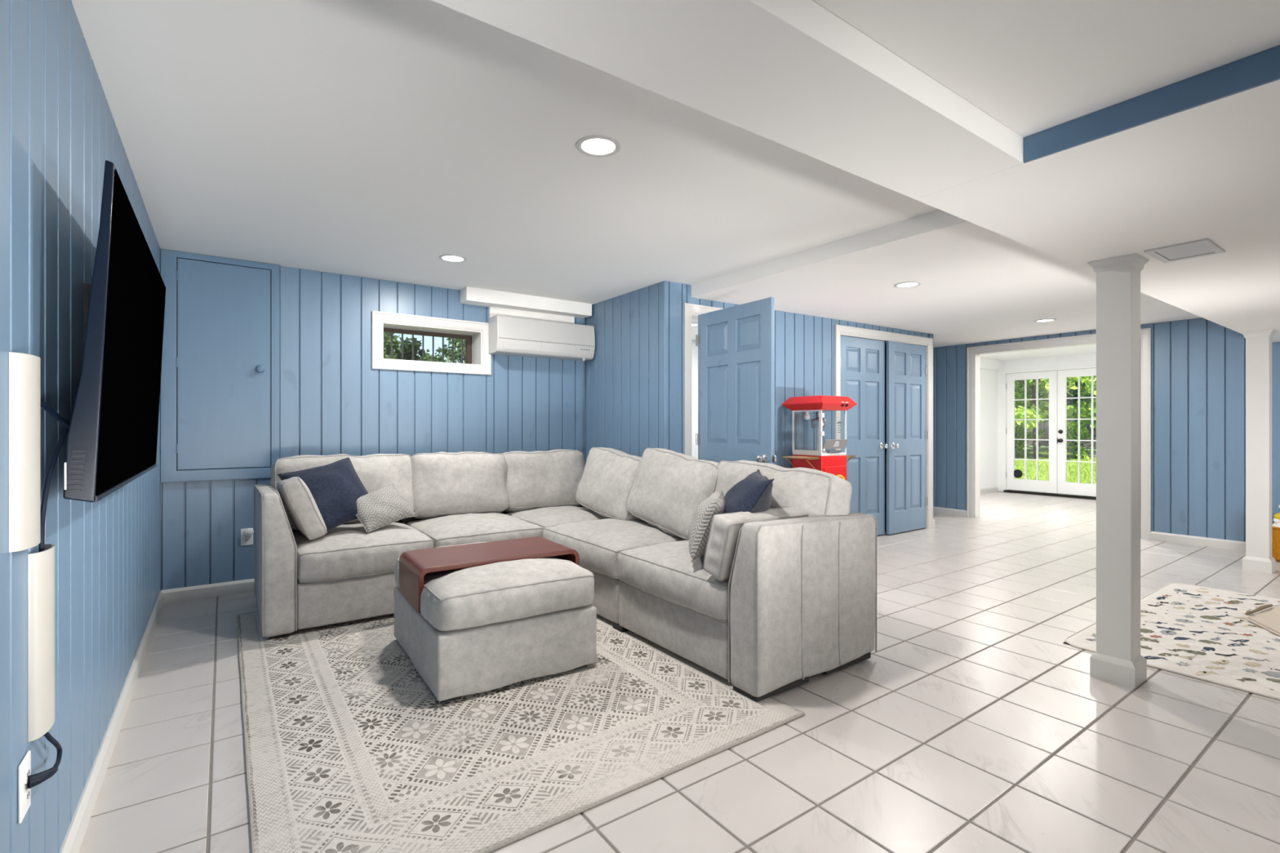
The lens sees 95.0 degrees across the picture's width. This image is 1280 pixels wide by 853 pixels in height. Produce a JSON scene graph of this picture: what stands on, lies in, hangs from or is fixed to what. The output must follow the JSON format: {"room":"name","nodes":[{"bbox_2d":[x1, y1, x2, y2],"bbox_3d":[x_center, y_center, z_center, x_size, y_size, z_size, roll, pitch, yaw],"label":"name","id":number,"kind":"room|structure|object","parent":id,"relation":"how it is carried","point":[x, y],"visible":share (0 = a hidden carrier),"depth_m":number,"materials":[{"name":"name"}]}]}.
{"room":"leisure room","nodes":[
{"label":"leisure room","id":0,"kind":"room"},
{"bbox_2d":[0,0,159,852],"bbox_3d":[-0.811,-0.055,0.461,0.120,2.400,8.090,0,0,-35],"label":"wall","id":1,"kind":"structure","parent":0,"point":[59,131],"depth_m":1.46,"materials":[{"name":"blue paint"}]},
{"bbox_2d":[17,750,31,823],"bbox_3d":[-1.253,0.733,1.196,0.009,0.116,0.072,0,0,-35],"label":"wall outlet","id":2,"kind":"object","parent":1,"relation":"attached to","point":[24,766],"visible":1,"depth_m":1.18,"materials":[{"name":"white plastic"}]},
{"bbox_2d":[24,765,30,784],"bbox_3d":[-1.251,0.711,1.197,0.003,0.034,0.034,0,0,-35],"label":"receptacle","id":3,"kind":"object","parent":2,"relation":"attached to","point":[27,768],"depth_m":1.19,"materials":[{"name":"plastic"}]},
{"bbox_2d":[24,787,30,805],"bbox_3d":[-1.251,0.755,1.197,0.003,0.034,0.034,0,0,-35],"label":"receptacle","id":4,"kind":"object","parent":2,"relation":"attached to","point":[27,792],"depth_m":1.19,"materials":[{"name":"plastic"}]},
{"bbox_2d":[8,351,40,552],"bbox_3d":[-1.234,0.049,1.184,0.026,0.382,0.145,0,0,-35],"label":"cover","id":5,"kind":"object","parent":1,"relation":"attached to","point":[24,370],"visible":1,"depth_m":1.14,"materials":[{"name":"beige plastic"}]},
{"bbox_2d":[27,543,54,742],"bbox_3d":[-1.308,0.464,1.289,0.026,0.393,0.135,0,0,-35],"label":"cover","id":6,"kind":"object","parent":1,"relation":"attached to","point":[41,565],"visible":0.98,"depth_m":1.25,"materials":[{"name":"beige plastic"}]},
{"bbox_2d":[40,160,165,502],"bbox_3d":[-1.668,-0.219,1.886,0.130,0.783,1.493,0,0,-35],"label":"television","id":7,"kind":"object","parent":1,"relation":"attached to","point":[112,439],"visible":0.99,"depth_m":1.48,"materials":[{"name":"black plastic"}]},
{"bbox_2d":[27,420,70,789],"bbox_3d":[-1.320,0.376,1.325,0.041,0.792,0.312,0,0,-35],"label":"power cord","id":8,"kind":"object","parent":7,"relation":"attached to","point":[34,780],"visible":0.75,"depth_m":1.27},
{"bbox_2d":[58,591,163,852],"bbox_3d":[-0.750,1.103,0.493,0.016,0.085,8.072,0,0,-35],"label":"baseboard","id":9,"kind":"structure","parent":1,"relation":"attached to","point":[73,838],"depth_m":1.96,"materials":[{"name":"white paint"}]},
{"bbox_2d":[160,249,586,591],"bbox_3d":[-1.862,-0.080,4.773,3.395,2.450,0.160,0,0,-35],"label":"wall","id":10,"kind":"structure","parent":0,"point":[332,401],"depth_m":4.46,"materials":[{"name":"blue paint"}]},
{"bbox_2d":[160,578,254,603],"bbox_3d":[-1.811,1.103,4.701,3.151,0.085,0.016,0,0,-35],"label":"baseboard","id":11,"kind":"structure","parent":10,"relation":"attached to","point":[173,595],"depth_m":3.93,"materials":[{"name":"white paint"}]},
{"bbox_2d":[160,248,279,482],"bbox_3d":[-2.806,-0.391,3.947,0.654,1.503,0.065,0,0,-35],"label":"upper cabinet","id":12,"kind":"object","parent":10,"relation":"attached to","point":[220,372],"visible":0.94,"depth_m":3.95,"materials":[{"name":"blue paint"}]},
{"bbox_2d":[240,528,253,546],"bbox_3d":[-2.721,0.764,4.059,0.072,0.116,0.009,0,0,-35],"label":"wall outlet","id":13,"kind":"object","parent":10,"relation":"attached to","point":[245,540],"visible":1,"depth_m":4.05,"materials":[{"name":"white plastic"}]},
{"bbox_2d":[244,537,249,542],"bbox_3d":[-2.720,0.786,4.057,0.034,0.034,0.003,0,0,-35],"label":"receptacle","id":14,"kind":"object","parent":13,"relation":"attached to","point":[246,540],"depth_m":4.06,"materials":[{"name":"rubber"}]},
{"bbox_2d":[244,528,253,536],"bbox_3d":[-2.700,0.730,4.049,0.056,0.056,0.032,0,0,-35],"label":"night light","id":15,"kind":"object","parent":13,"relation":"attached to","point":[248,531],"visible":1,"depth_m":4.04,"materials":[{"name":"white plastic"}]},
{"bbox_2d":[371,311,491,374],"bbox_3d":[-1.770,-0.680,4.925,0.950,0.550,0.342,0,0,-35],"label":"window","id":16,"kind":"structure","parent":10,"relation":"in","point":[475,334],"depth_m":4.87,"materials":[{"name":"white paint"}]},
{"bbox_2d":[459,286,591,318],"bbox_3d":[-0.980,-1.089,5.198,1.185,0.112,0.164,0,0,-35],"label":"trim","id":17,"kind":"structure","parent":10,"relation":"attached to","point":[468,295],"depth_m":5.09,"materials":[{"name":"paint"}]},
{"bbox_2d":[488,306,574,324],"bbox_3d":[-0.962,-0.959,5.294,0.825,0.148,0.029,0,0,-35],"label":"trim","id":18,"kind":"structure","parent":10,"relation":"attached to","point":[493,311],"depth_m":5.25,"materials":[{"name":"paint"}]},
{"bbox_2d":[488,315,595,360],"bbox_3d":[-0.863,-0.769,5.243,0.942,0.335,0.227,0,0,-35],"label":"air conditioner","id":19,"kind":"object","parent":10,"relation":"attached to","point":[508,335],"visible":1,"depth_m":5.12,"materials":[{"name":"plastic"}]},
{"bbox_2d":[71,0,939,304],"bbox_3d":[-0.796,-1.310,3.391,3.535,0.330,4.328,0,0,-35],"label":"ceiling","id":20,"kind":"structure","parent":0,"point":[383,140],"depth_m":2.49,"materials":[{"name":"paint"}]},
{"bbox_2d":[439,254,466,262],"bbox_3d":[-1.272,-1.141,3.989,0.182,0.007,0.182,0,0,-35],"label":"recessed light","id":21,"kind":"object","parent":20,"relation":"in","point":[449,258],"visible":1,"depth_m":3.98,"materials":[{"name":"white paint"}]},
{"bbox_2d":[576,134,620,157],"bbox_3d":[-0.170,-1.141,2.393,0.182,0.007,0.182,0,0,-35],"label":"recessed light","id":22,"kind":"object","parent":20,"relation":"in","point":[596,145],"visible":1,"depth_m":2.38,"materials":[{"name":"white paint"}]},
{"bbox_2d":[431,0,1023,199],"bbox_3d":[0.058,-1.115,1.142,2.327,0.720,0.326,0,0,-35],"label":"beam","id":23,"kind":"structure","parent":20,"relation":"attached to","point":[794,74],"depth_m":1.27,"materials":[{"name":"paint"}]},
{"bbox_2d":[586,280,664,459],"bbox_3d":[-0.119,-0.080,5.147,0.120,2.450,1.246,0,0,-35],"label":"wall","id":24,"kind":"structure","parent":0,"point":[625,373],"depth_m":5.02,"materials":[{"name":"blue paint"}]},
{"bbox_2d":[78,491,1279,852],"bbox_3d":[3.750,1.205,4.069,11.895,0.120,8.900,0,0,-35],"label":"floor","id":25,"kind":"structure","parent":0,"point":[971,726],"depth_m":2.09,"materials":[{"name":"tile"}]},
{"bbox_2d":[235,611,804,852],"bbox_3d":[-0.890,1.139,2.930,1.823,0.010,2.783,0,0,-35],"label":"area rug","id":26,"kind":"object","parent":25,"relation":"on","point":[348,748],"visible":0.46,"depth_m":2.13,"materials":[{"name":"white fabric"}]},
{"bbox_2d":[393,542,596,702],"bbox_3d":[-0.755,0.880,2.940,0.778,0.506,0.959,0,0,-33],"label":"ottoman","id":27,"kind":"object","parent":26,"relation":"on","point":[489,627],"visible":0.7,"depth_m":2.55,"materials":[{"name":"fabric"}]},
{"bbox_2d":[399,536,579,613],"bbox_3d":[-0.747,0.714,2.928,0.780,0.193,0.420,0,0,-33],"label":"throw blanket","id":28,"kind":"object","parent":27,"relation":"on","point":[414,565],"visible":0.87,"depth_m":2.82,"materials":[{"name":"brown wood"}]},
{"bbox_2d":[394,542,594,631],"bbox_3d":[-0.755,0.738,2.941,0.773,0.220,0.955,0,0,-33],"label":"seat cushion","id":29,"kind":"object","parent":27,"relation":"on","point":[502,595],"depth_m":2.56,"materials":[{"name":"grey fabric"}]},
{"bbox_2d":[253,447,877,702],"bbox_3d":[-0.686,0.644,3.369,2.462,1.002,2.953,0,0,-35],"label":"sectional sofa","id":30,"kind":"object","parent":25,"relation":"on","point":[784,594],"visible":0.88,"depth_m":3.19,"materials":[{"name":"fabric"}]},
{"bbox_2d":[276,476,326,539],"bbox_3d":[-2.022,0.480,3.506,0.150,0.380,0.462,-27,12,-32],"label":"cushion","id":31,"kind":"object","parent":30,"relation":"on","point":[303,513],"depth_m":3.33,"materials":[{"name":"grey fabric"}]},
{"bbox_2d":[277,457,368,530],"bbox_3d":[-1.889,0.415,3.588,0.325,0.429,0.491,0,0,41],"label":"throw pillow","id":32,"kind":"object","parent":30,"relation":"on","point":[335,487],"visible":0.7,"depth_m":3.53,"materials":[{"name":"blue fabric"}]},
{"bbox_2d":[270,453,413,529],"bbox_3d":[-1.981,0.429,3.956,0.882,0.498,0.269,0,-13,-35],"label":"cushion","id":33,"kind":"object","parent":30,"relation":"on","point":[375,472],"depth_m":3.95,"materials":[{"name":"grey fabric"}]},
{"bbox_2d":[292,522,433,582],"bbox_3d":[-1.766,0.750,3.678,0.743,0.232,0.816,0,0,-35],"label":"seat cushion","id":34,"kind":"object","parent":30,"relation":"on","point":[346,553],"depth_m":3.36,"materials":[{"name":"grey fabric"}]},
{"bbox_2d":[355,484,417,533],"bbox_3d":[-1.636,0.509,3.699,0.208,0.254,0.402,0,0,29],"label":"throw pillow","id":35,"kind":"object","parent":30,"relation":"on","point":[384,506],"visible":0.84,"depth_m":3.64,"materials":[{"name":"grey fabric"}]},
{"bbox_2d":[410,451,507,519],"bbox_3d":[-1.362,0.432,4.395,0.750,0.494,0.265,1,-14,-35],"label":"cushion","id":36,"kind":"object","parent":30,"relation":"on","point":[443,484],"depth_m":4.28,"materials":[{"name":"grey fabric"}]},
{"bbox_2d":[405,512,542,547],"bbox_3d":[-1.167,0.749,4.104,0.762,0.231,0.816,0,0,-35],"label":"seat cushion","id":37,"kind":"object","parent":30,"relation":"on","point":[442,529],"depth_m":3.89,"materials":[{"name":"grey fabric"}]},
{"bbox_2d":[502,448,584,512],"bbox_3d":[-0.797,0.439,4.817,0.766,0.503,0.250,0,-13,-33],"label":"cushion","id":38,"kind":"object","parent":30,"relation":"on","point":[538,479],"depth_m":4.69,"materials":[{"name":"grey fabric"}]},
{"bbox_2d":[505,506,606,530],"bbox_3d":[-0.602,0.748,4.526,0.685,0.219,0.778,0,0,-35],"label":"seat cushion","id":39,"kind":"object","parent":30,"relation":"on","point":[544,517],"depth_m":4.36,"materials":[{"name":"grey fabric"}]},
{"bbox_2d":[576,447,643,520],"bbox_3d":[-0.183,0.427,4.335,0.274,0.502,0.789,18,-4,-34],"label":"cushion","id":40,"kind":"object","parent":30,"relation":"on","point":[606,483],"depth_m":4.20,"materials":[{"name":"grey fabric"}]},
{"bbox_2d":[542,518,684,579],"bbox_3d":[-0.131,0.750,3.815,0.735,0.233,0.955,0,0,-35],"label":"seat cushion","id":41,"kind":"object","parent":30,"relation":"on","point":[598,543],"depth_m":3.53,"materials":[{"name":"grey fabric"}]},
{"bbox_2d":[626,448,718,540],"bbox_3d":[0.232,0.419,3.698,0.283,0.506,0.830,19,-4,-34],"label":"cushion","id":42,"kind":"object","parent":30,"relation":"on","point":[664,491],"depth_m":3.58,"materials":[{"name":"grey fabric"}]},
{"bbox_2d":[617,540,731,622],"bbox_3d":[0.396,0.752,3.075,0.736,0.228,0.891,0,0,-35],"label":"seat cushion","id":43,"kind":"object","parent":30,"relation":"on","point":[664,573],"depth_m":2.83,"materials":[{"name":"grey fabric"}]},
{"bbox_2d":[688,489,725,562],"bbox_3d":[0.334,0.480,2.891,0.194,0.317,0.367,0,0,7],"label":"throw pillow","id":44,"kind":"object","parent":30,"relation":"on","point":[699,530],"visible":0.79,"depth_m":2.74,"materials":[{"name":"grey fabric"}]},
{"bbox_2d":[724,469,773,513],"bbox_3d":[0.492,0.422,2.875,0.287,0.394,0.474,0,0,7],"label":"throw pillow","id":45,"kind":"object","parent":30,"relation":"on","point":[753,494],"visible":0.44,"depth_m":2.70,"materials":[{"name":"blue fabric"}]},
{"bbox_2d":[704,506,808,579],"bbox_3d":[0.597,0.531,2.742,0.676,0.295,0.165,0,15,-35],"label":"cushion","id":46,"kind":"object","parent":30,"relation":"on","point":[726,529],"depth_m":2.55,"materials":[{"name":"grey fabric"}]},
{"bbox_2d":[714,460,851,516],"bbox_3d":[0.696,0.444,3.104,0.281,0.497,0.836,16,-6,-34],"label":"cushion","id":47,"kind":"object","parent":30,"relation":"on","point":[810,492],"depth_m":2.86,"materials":[{"name":"grey fabric"}]},
{"bbox_2d":[782,395,857,479],"bbox_3d":[1.590,0.441,5.196,0.655,1.407,0.443,0,0,-35],"label":"machine","id":48,"kind":"object","parent":25,"relation":"on","point":[834,462],"visible":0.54,"depth_m":5.08,"materials":[{"name":"red metal"}]},
{"bbox_2d":[782,456,808,458],"bbox_3d":[1.382,0.267,5.051,0.149,0.012,0.270,0,0,-35],"label":"shelf","id":49,"kind":"object","parent":48,"relation":"attached to","point":[793,457],"depth_m":5.05,"materials":[{"name":"brown wood"}]},
{"bbox_2d":[804,411,809,419],"bbox_3d":[1.474,-0.101,5.177,0.052,0.082,0.051,0,0,-35],"label":"lamp","id":50,"kind":"object","parent":48,"relation":"attached to","point":[806,416],"depth_m":5.16,"materials":[{"name":"white"}]},
{"bbox_2d":[810,417,826,428],"bbox_3d":[1.596,-0.032,5.239,0.136,0.095,0.136,0,0,-35],"label":"kettle","id":51,"kind":"object","parent":48,"relation":"on","point":[814,422],"depth_m":5.19,"materials":[{"name":"metal"}]},
{"bbox_2d":[782,395,857,411],"bbox_3d":[1.589,-0.202,5.197,0.475,0.122,0.440,0,0,-35],"label":"hood","id":52,"kind":"object","parent":48,"relation":"attached to","point":[806,403],"depth_m":5.05,"materials":[{"name":"red metal"}]},
{"bbox_2d":[1087,253,1149,688],"bbox_3d":[2.180,0.195,2.673,0.179,1.900,0.179,0,0,-35],"label":"pillar","id":53,"kind":"structure","parent":25,"relation":"on","point":[1117,659],"depth_m":2.63,"materials":[{"name":"paint"}]},
{"bbox_2d":[1062,582,1279,700],"bbox_3d":[3.575,1.136,2.962,2.071,0.017,1.806,0,0,-35],"label":"play mat","id":54,"kind":"object","parent":25,"relation":"on","point":[1201,633],"visible":0.81,"depth_m":3.13,"materials":[{"name":"fabric"}]},
{"bbox_2d":[1244,604,1279,635],"bbox_3d":[3.723,1.104,3.325,1.037,0.046,0.373,0,0,-27],"label":"folded blanket","id":55,"kind":"object","parent":54,"relation":"on","point":[1268,620],"visible":1,"depth_m":3.40,"materials":[{"name":"beige fabric"}]},
{"bbox_2d":[1240,329,1277,573],"bbox_3d":[4.936,0.195,4.677,0.179,1.900,0.179,0,0,-35],"label":"pillar","id":56,"kind":"structure","parent":25,"relation":"on","point":[1258,557],"depth_m":4.63,"materials":[{"name":"paint"}]},
{"bbox_2d":[1271,523,1279,561],"bbox_3d":[5.573,0.995,4.934,0.428,0.293,0.428,0,0,-35],"label":"basket","id":57,"kind":"object","parent":25,"relation":"on","point":[1275,531],"visible":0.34,"depth_m":4.96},
{"bbox_2d":[1271,518,1279,527],"bbox_3d":[5.446,0.850,4.956,0.152,0.143,0.152,0,0,-35],"label":"plush toy","id":58,"kind":"object","parent":57,"relation":"in","point":[1277,524],"visible":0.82,"depth_m":4.96,"materials":[{"name":"white fabric"}]},
{"bbox_2d":[1273,512,1279,519],"bbox_3d":[5.456,0.770,4.974,0.136,0.077,0.111,0,0,-35],"label":"plush toy","id":59,"kind":"object","parent":58,"relation":"on","point":[1277,516],"visible":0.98,"depth_m":4.97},
{"bbox_2d":[692,340,697,458],"bbox_3d":[0.514,0.051,6.035,2.020,2.188,1.590,0,0,-35],"label":"wall","id":60,"kind":"structure","parent":0,"point":[695,348],"depth_m":7.09,"materials":[{"name":"white paint"}]},
{"bbox_2d":[664,280,933,468],"bbox_3d":[1.726,-0.055,5.668,3.723,2.400,0.120,0,0,-33],"label":"wall","id":61,"kind":"structure","parent":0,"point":[804,344],"depth_m":5.35,"materials":[{"name":"blue paint"}]},
{"bbox_2d":[683,297,776,464],"bbox_3d":[0.943,0.079,4.684,0.951,2.133,0.968,0,0,-35],"label":"door","id":62,"kind":"structure","parent":61,"relation":"attached to","point":[735,344],"depth_m":4.40,"materials":[{"name":"blue paint"}]},
{"bbox_2d":[834,324,933,535],"bbox_3d":[2.578,0.078,6.172,1.660,2.135,0.222,0,0,-33],"label":"door","id":63,"kind":"structure","parent":61,"relation":"attached to","point":[889,375],"depth_m":6.16,"materials":[{"name":"blue paint"}]},
{"bbox_2d":[691,209,1200,347],"bbox_3d":[2.531,-1.260,5.818,4.699,0.430,4.438,0,0,-35],"label":"ceiling","id":64,"kind":"structure","parent":0,"point":[979,284],"depth_m":4.34,"materials":[{"name":"paint"}]},
{"bbox_2d":[893,281,920,288],"bbox_3d":[1.967,-1.041,4.313,0.182,0.007,0.182,0,0,-35],"label":"recessed light","id":65,"kind":"object","parent":64,"relation":"in","point":[906,284],"visible":1,"depth_m":4.30,"materials":[{"name":"white paint"}]},
{"bbox_2d":[1034,318,1056,322],"bbox_3d":[3.987,-1.041,5.770,0.182,0.007,0.182,0,0,-35],"label":"recessed light","id":66,"kind":"object","parent":64,"relation":"in","point":[1047,319],"visible":1,"depth_m":5.75,"materials":[{"name":"white paint"}]},
{"bbox_2d":[980,368,997,488],"bbox_3d":[4.913,-0.105,9.443,3.380,2.500,0.120,0,0,-35],"label":"wall","id":67,"kind":"structure","parent":0,"point":[988,378],"depth_m":10.18,"materials":[{"name":"white paint"}]},
{"bbox_2d":[980,486,998,493],"bbox_3d":[4.948,1.103,9.384,3.350,0.085,0.016,0,0,-35],"label":"baseboard","id":68,"kind":"structure","parent":67,"relation":"attached to","point":[994,489],"depth_m":10.15,"materials":[{"name":"white paint"}]},
{"bbox_2d":[980,357,1001,370],"bbox_3d":[4.970,-1.072,9.366,3.374,0.174,0.069,0,0,-35],"label":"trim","id":69,"kind":"structure","parent":67,"relation":"attached to","point":[985,363],"depth_m":10.08,"materials":[{"name":"white paint"}]},
{"bbox_2d":[980,343,1096,360],"bbox_3d":[5.871,-1.317,8.179,3.480,0.315,3.250,0,0,-35],"label":"ceiling","id":70,"kind":"structure","parent":0,"point":[1088,348],"depth_m":9.26,"materials":[{"name":"white paint"}]},
{"bbox_2d":[813,0,1279,137],"bbox_3d":[1.289,-1.151,-0.598,2.321,0.648,3.934,0,0,-35],"label":"ceiling","id":71,"kind":"structure","parent":0,"point":[1033,66],"depth_m":1.26,"materials":[{"name":"paint"}]},
{"bbox_2d":[1023,44,1279,163],"bbox_3d":[2.238,-0.791,0.076,0.006,0.071,3.934,0,0,-35],"label":"trim","id":72,"kind":"structure","parent":71,"relation":"attached to","point":[1261,68],"depth_m":1.43,"materials":[{"name":"blue paint"}]},
{"bbox_2d":[997,352,1096,491],"bbox_3d":[7.255,-0.105,9.191,0.150,2.500,3.400,0,0,-35],"label":"wall","id":73,"kind":"structure","parent":0,"point":[1082,359],"depth_m":10.11,"materials":[{"name":"white paint"}]},
{"bbox_2d":[1003,365,1096,499],"bbox_3d":[6.881,0.094,9.655,0.204,2.102,1.604,0,0,-35],"label":"door","id":74,"kind":"structure","parent":73,"relation":"in","point":[1057,485],"depth_m":9.71,"materials":[{"name":"white paint"}]},
{"bbox_2d":[1013,469,1022,478],"bbox_3d":[6.520,0.815,10.121,0.003,0.150,0.150,0,0,-35],"label":"round sticker","id":75,"kind":"object","parent":74,"relation":"attached to","point":[1018,473],"visible":1,"depth_m":10.11,"materials":[{"name":"black plastic"}]},
{"bbox_2d":[915,44,1279,342],"bbox_3d":[4.507,-1.115,1.885,5.787,0.720,4.261,0,0,-35],"label":"soffit","id":76,"kind":"structure","parent":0,"point":[1211,170],"depth_m":1.99,"materials":[{"name":"paint"}]},
{"bbox_2d":[1143,238,1225,262],"bbox_3d":[2.336,-0.751,2.515,0.290,0.009,0.200,0,0,-35],"label":"ceiling vent","id":77,"kind":"object","parent":76,"relation":"attached to","point":[1206,246],"visible":1,"depth_m":2.51,"materials":[{"name":"white metal"}]},
{"bbox_2d":[933,317,1279,542],"bbox_3d":[5.661,-0.055,5.363,0.120,2.400,8.600,0,0,-35],"label":"wall","id":78,"kind":"structure","parent":0,"point":[1198,365],"depth_m":5.72,"materials":[{"name":"blue paint"}]},
{"bbox_2d":[933,506,966,517],"bbox_3d":[3.683,1.103,8.034,0.016,0.085,1.555,0,0,-35],"label":"baseboard","id":79,"kind":"structure","parent":78,"relation":"attached to","point":[960,513],"depth_m":7.57,"materials":[{"name":"white paint"}]},
{"bbox_2d":[966,328,1151,539],"bbox_3d":[4.703,0.074,6.707,0.148,2.143,1.800,0,0,-35],"label":"door frame","id":80,"kind":"structure","parent":78,"relation":"in","point":[973,353],"depth_m":6.93,"materials":[{"name":"white paint"}]},
{"bbox_2d":[1151,531,1245,551],"bbox_3d":[6.051,1.103,4.696,0.016,0.085,3.060,0,0,-35],"label":"baseboard","id":81,"kind":"structure","parent":78,"relation":"attached to","point":[1161,536],"depth_m":5.63,"materials":[{"name":"white paint"}]},
{"label":"outside","id":82,"kind":"structure","parent":0,"visible":0},
{"bbox_3d":[-8.844,-0.115,15.495,15.500,0.520,24.490,0,0,-35],"label":"bank","id":83,"kind":"object","parent":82,"visible":0},
{"bbox_2d":[383,332,401,359],"bbox_3d":[-6.159,-2.490,14.628,1.705,4.643,2.349,0,0,29],"label":"tree","id":84,"kind":"object","parent":83,"relation":"on","point":[387,336],"visible":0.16,"depth_m":14.26,"materials":[{"name":"green plant"}]},
{"bbox_2d":[383,336,442,362],"bbox_3d":[-6.367,-1.337,16.099,2.104,2.332,1.772,0,0,21],"label":"tree","id":85,"kind":"object","parent":83,"relation":"on","point":[407,344],"visible":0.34,"depth_m":16.19,"materials":[{"name":"green plant"}]},
{"bbox_2d":[435,337,465,363],"bbox_3d":[-4.804,-2.331,16.552,2.077,4.325,1.659,0,0,4],"label":"tree","id":86,"kind":"object","parent":83,"relation":"on","point":[457,342],"visible":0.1,"depth_m":16.33,"materials":[{"name":"green plant"}]},
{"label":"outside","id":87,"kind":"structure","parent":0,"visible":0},
{"bbox_2d":[1020,445,1096,483],"bbox_3d":[13.851,1.024,19.018,22.000,0.629,17.000,0,0,-35],"label":"lawn","id":88,"kind":"structure","parent":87,"point":[1041,447],"depth_m":23.35,"materials":[{"name":"plant"}]},
{"bbox_2d":[1014,380,1044,412],"bbox_3d":[13.765,-1.631,22.002,4.207,5.639,4.013,0,0,-35],"label":"tree","id":89,"kind":"object","parent":88,"relation":"on","point":[1015,380],"visible":0.02,"depth_m":22.41,"materials":[{"name":"green plant"}]},
{"bbox_2d":[1014,400,1046,457],"bbox_3d":[12.732,0.155,19.817,1.579,2.184,1.406,0,0,-14],"label":"tree","id":90,"kind":"object","parent":88,"relation":"on","point":[1018,443],"visible":0.43,"depth_m":19.79,"materials":[{"name":"green plant"}]},
{"bbox_2d":[1014,378,1078,459],"bbox_3d":[12.781,-1.099,18.621,2.521,4.753,3.731,0,0,23],"label":"tree","id":91,"kind":"object","parent":88,"relation":"on","point":[1043,385],"visible":0.21,"depth_m":18.57,"materials":[{"name":"green plant"}]},
{"bbox_2d":[1014,378,1095,448],"bbox_3d":[15.737,-1.736,20.189,4.150,5.838,4.262,0,0,-35],"label":"tree","id":92,"kind":"object","parent":88,"relation":"on","point":[1073,401],"visible":0.03,"depth_m":20.47,"materials":[{"name":"green plant"}]},
{"bbox_2d":[1014,450,1096,484],"bbox_3d":[11.975,1.091,15.741,5.238,0.480,15.911,0,0,30],"label":"grass blades","id":93,"kind":"object","parent":88,"relation":"on","point":[1072,467],"visible":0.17,"depth_m":15.60,"materials":[{"name":"green plant"}]},
{"bbox_2d":[1016,399,1096,457],"bbox_3d":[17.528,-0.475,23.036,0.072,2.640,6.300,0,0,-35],"label":"fence","id":94,"kind":"object","parent":88,"relation":"on","point":[1042,424],"visible":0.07,"depth_m":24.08,"materials":[{"name":"grey metal"}]},
{"bbox_2d":[1066,419,1094,459],"bbox_3d":[13.864,0.461,18.677,1.184,1.559,0.963,0,0,-35],"label":"tree","id":95,"kind":"object","parent":88,"relation":"on","point":[1069,435],"visible":0.63,"depth_m":18.55,"materials":[{"name":"green plant"}]},
{"bbox_2d":[1066,375,1096,433],"bbox_3d":[14.587,-1.119,17.613,4.469,4.749,3.069,0,0,3],"label":"tree","id":96,"kind":"object","parent":88,"relation":"on","point":[1086,409],"visible":0.09,"depth_m":17.88,"materials":[{"name":"green plant"}]},
{"bbox_2d":[1085,451,1096,457],"bbox_3d":[14.616,0.947,18.884,0.423,0.320,0.414,0,0,38],"label":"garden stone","id":97,"kind":"object","parent":88,"relation":"on","point":[1095,453],"visible":0.18,"depth_m":18.78,"materials":[{"name":"grey stone"}]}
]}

